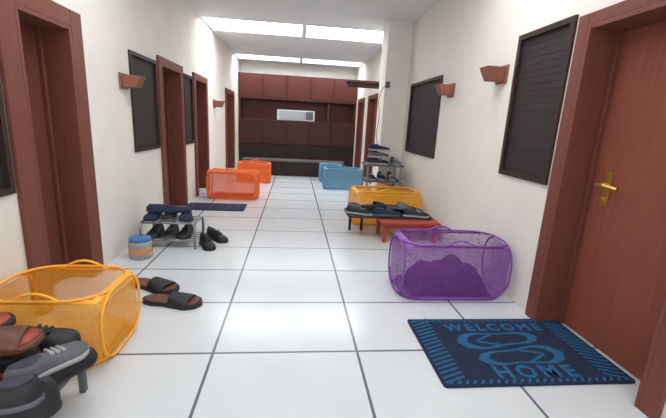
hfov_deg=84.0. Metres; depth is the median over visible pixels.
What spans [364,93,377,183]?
door
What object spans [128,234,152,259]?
plastic jar
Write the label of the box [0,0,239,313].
wall
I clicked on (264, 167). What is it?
laundry hamper
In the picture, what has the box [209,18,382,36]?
skylight window
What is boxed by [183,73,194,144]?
window
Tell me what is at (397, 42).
wall pillar
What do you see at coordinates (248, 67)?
wall
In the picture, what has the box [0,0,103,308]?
door
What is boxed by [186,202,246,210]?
doormat
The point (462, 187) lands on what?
wall
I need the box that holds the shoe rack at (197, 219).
[139,215,204,249]
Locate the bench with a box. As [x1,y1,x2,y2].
[242,157,343,176]
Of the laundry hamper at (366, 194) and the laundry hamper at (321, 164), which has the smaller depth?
the laundry hamper at (366, 194)
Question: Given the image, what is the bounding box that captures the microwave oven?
[277,109,314,121]
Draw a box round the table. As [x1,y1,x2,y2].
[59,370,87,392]
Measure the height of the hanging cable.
1.072 m
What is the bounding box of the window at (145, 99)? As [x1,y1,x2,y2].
[128,49,160,152]
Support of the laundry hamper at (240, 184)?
on the floor
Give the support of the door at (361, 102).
in the wall at (462, 187)
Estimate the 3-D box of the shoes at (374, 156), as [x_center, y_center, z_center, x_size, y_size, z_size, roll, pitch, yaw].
[0.817,-0.641,6.146,0.564,0.863,0.369,2,13,-6]
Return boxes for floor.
[50,166,647,417]
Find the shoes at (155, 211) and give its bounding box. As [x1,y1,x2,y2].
[143,204,193,239]
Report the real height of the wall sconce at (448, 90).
0.160 m
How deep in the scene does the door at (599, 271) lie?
2.39 m
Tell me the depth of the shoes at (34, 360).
1.53 m
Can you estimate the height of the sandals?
0.090 m
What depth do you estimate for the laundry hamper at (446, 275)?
3.10 m
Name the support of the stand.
on the floor
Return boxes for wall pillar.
[372,19,413,202]
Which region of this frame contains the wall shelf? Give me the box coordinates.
[346,79,378,88]
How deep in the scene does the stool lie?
4.55 m
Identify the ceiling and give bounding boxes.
[184,0,439,68]
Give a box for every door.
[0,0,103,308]
[156,55,187,212]
[192,72,209,196]
[225,88,234,168]
[354,98,364,167]
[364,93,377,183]
[525,0,665,417]
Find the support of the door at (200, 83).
in the wall at (128, 181)
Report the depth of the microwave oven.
11.36 m
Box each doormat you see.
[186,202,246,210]
[407,318,635,387]
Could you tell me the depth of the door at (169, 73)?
5.52 m
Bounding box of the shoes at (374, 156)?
[367,143,400,196]
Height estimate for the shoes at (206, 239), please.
0.141 m
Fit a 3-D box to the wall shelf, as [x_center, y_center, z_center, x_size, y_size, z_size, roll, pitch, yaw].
[0.687,-2.751,8.171,0.788,0.130,0.350,2,13,-6]
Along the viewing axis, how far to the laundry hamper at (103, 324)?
2.21 m
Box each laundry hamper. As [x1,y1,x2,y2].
[0,259,140,364]
[206,168,259,199]
[237,159,270,182]
[319,162,341,181]
[322,165,361,189]
[348,184,420,225]
[388,226,512,300]
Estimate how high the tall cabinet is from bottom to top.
2.720 m
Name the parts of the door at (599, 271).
handle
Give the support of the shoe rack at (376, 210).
on the floor
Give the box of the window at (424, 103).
[405,75,443,158]
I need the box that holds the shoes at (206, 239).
[199,226,227,250]
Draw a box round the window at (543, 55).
[498,14,578,184]
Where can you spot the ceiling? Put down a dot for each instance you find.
(304, 47)
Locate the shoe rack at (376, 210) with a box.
[344,201,431,229]
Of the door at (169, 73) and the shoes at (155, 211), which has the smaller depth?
the shoes at (155, 211)
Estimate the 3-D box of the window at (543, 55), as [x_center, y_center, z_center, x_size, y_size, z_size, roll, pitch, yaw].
[1.632,-0.821,2.958,0.100,1.170,0.660,2,13,-6]
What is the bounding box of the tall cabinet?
[238,72,356,166]
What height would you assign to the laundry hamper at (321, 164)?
0.446 m
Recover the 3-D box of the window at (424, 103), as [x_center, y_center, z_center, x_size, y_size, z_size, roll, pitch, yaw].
[1.364,-1.358,5.540,0.100,1.080,1.320,2,13,-6]
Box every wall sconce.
[118,72,145,89]
[213,99,224,107]
[435,83,455,97]
[480,64,509,84]
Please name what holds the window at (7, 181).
in the wall at (128, 181)
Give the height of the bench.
0.410 m
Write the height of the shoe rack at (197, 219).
0.291 m
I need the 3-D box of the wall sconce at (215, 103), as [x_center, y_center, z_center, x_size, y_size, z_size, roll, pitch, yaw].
[-2.401,-2.213,7.801,0.218,0.170,0.180,2,13,-6]
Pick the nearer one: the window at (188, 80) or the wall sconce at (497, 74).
the wall sconce at (497, 74)
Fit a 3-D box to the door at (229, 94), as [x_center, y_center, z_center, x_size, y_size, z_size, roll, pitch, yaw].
[-2.871,-2.071,9.801,0.330,2.100,1.300,2,13,-6]
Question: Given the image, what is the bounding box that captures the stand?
[360,162,403,191]
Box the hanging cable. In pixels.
[376,81,389,143]
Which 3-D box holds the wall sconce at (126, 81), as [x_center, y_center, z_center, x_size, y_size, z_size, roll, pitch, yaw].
[-1.987,-1.264,3.679,0.198,0.150,0.180,2,13,-6]
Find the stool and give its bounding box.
[376,218,440,242]
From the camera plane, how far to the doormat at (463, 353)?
2.38 m
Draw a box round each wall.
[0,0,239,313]
[240,61,356,79]
[352,0,665,417]
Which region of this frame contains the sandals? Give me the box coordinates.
[134,276,202,310]
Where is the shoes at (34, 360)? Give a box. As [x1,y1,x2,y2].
[0,312,97,417]
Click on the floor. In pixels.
(301, 315)
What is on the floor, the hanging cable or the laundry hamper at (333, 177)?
the laundry hamper at (333, 177)
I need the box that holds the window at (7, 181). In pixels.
[0,81,15,196]
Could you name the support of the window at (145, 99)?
in the wall at (128, 181)

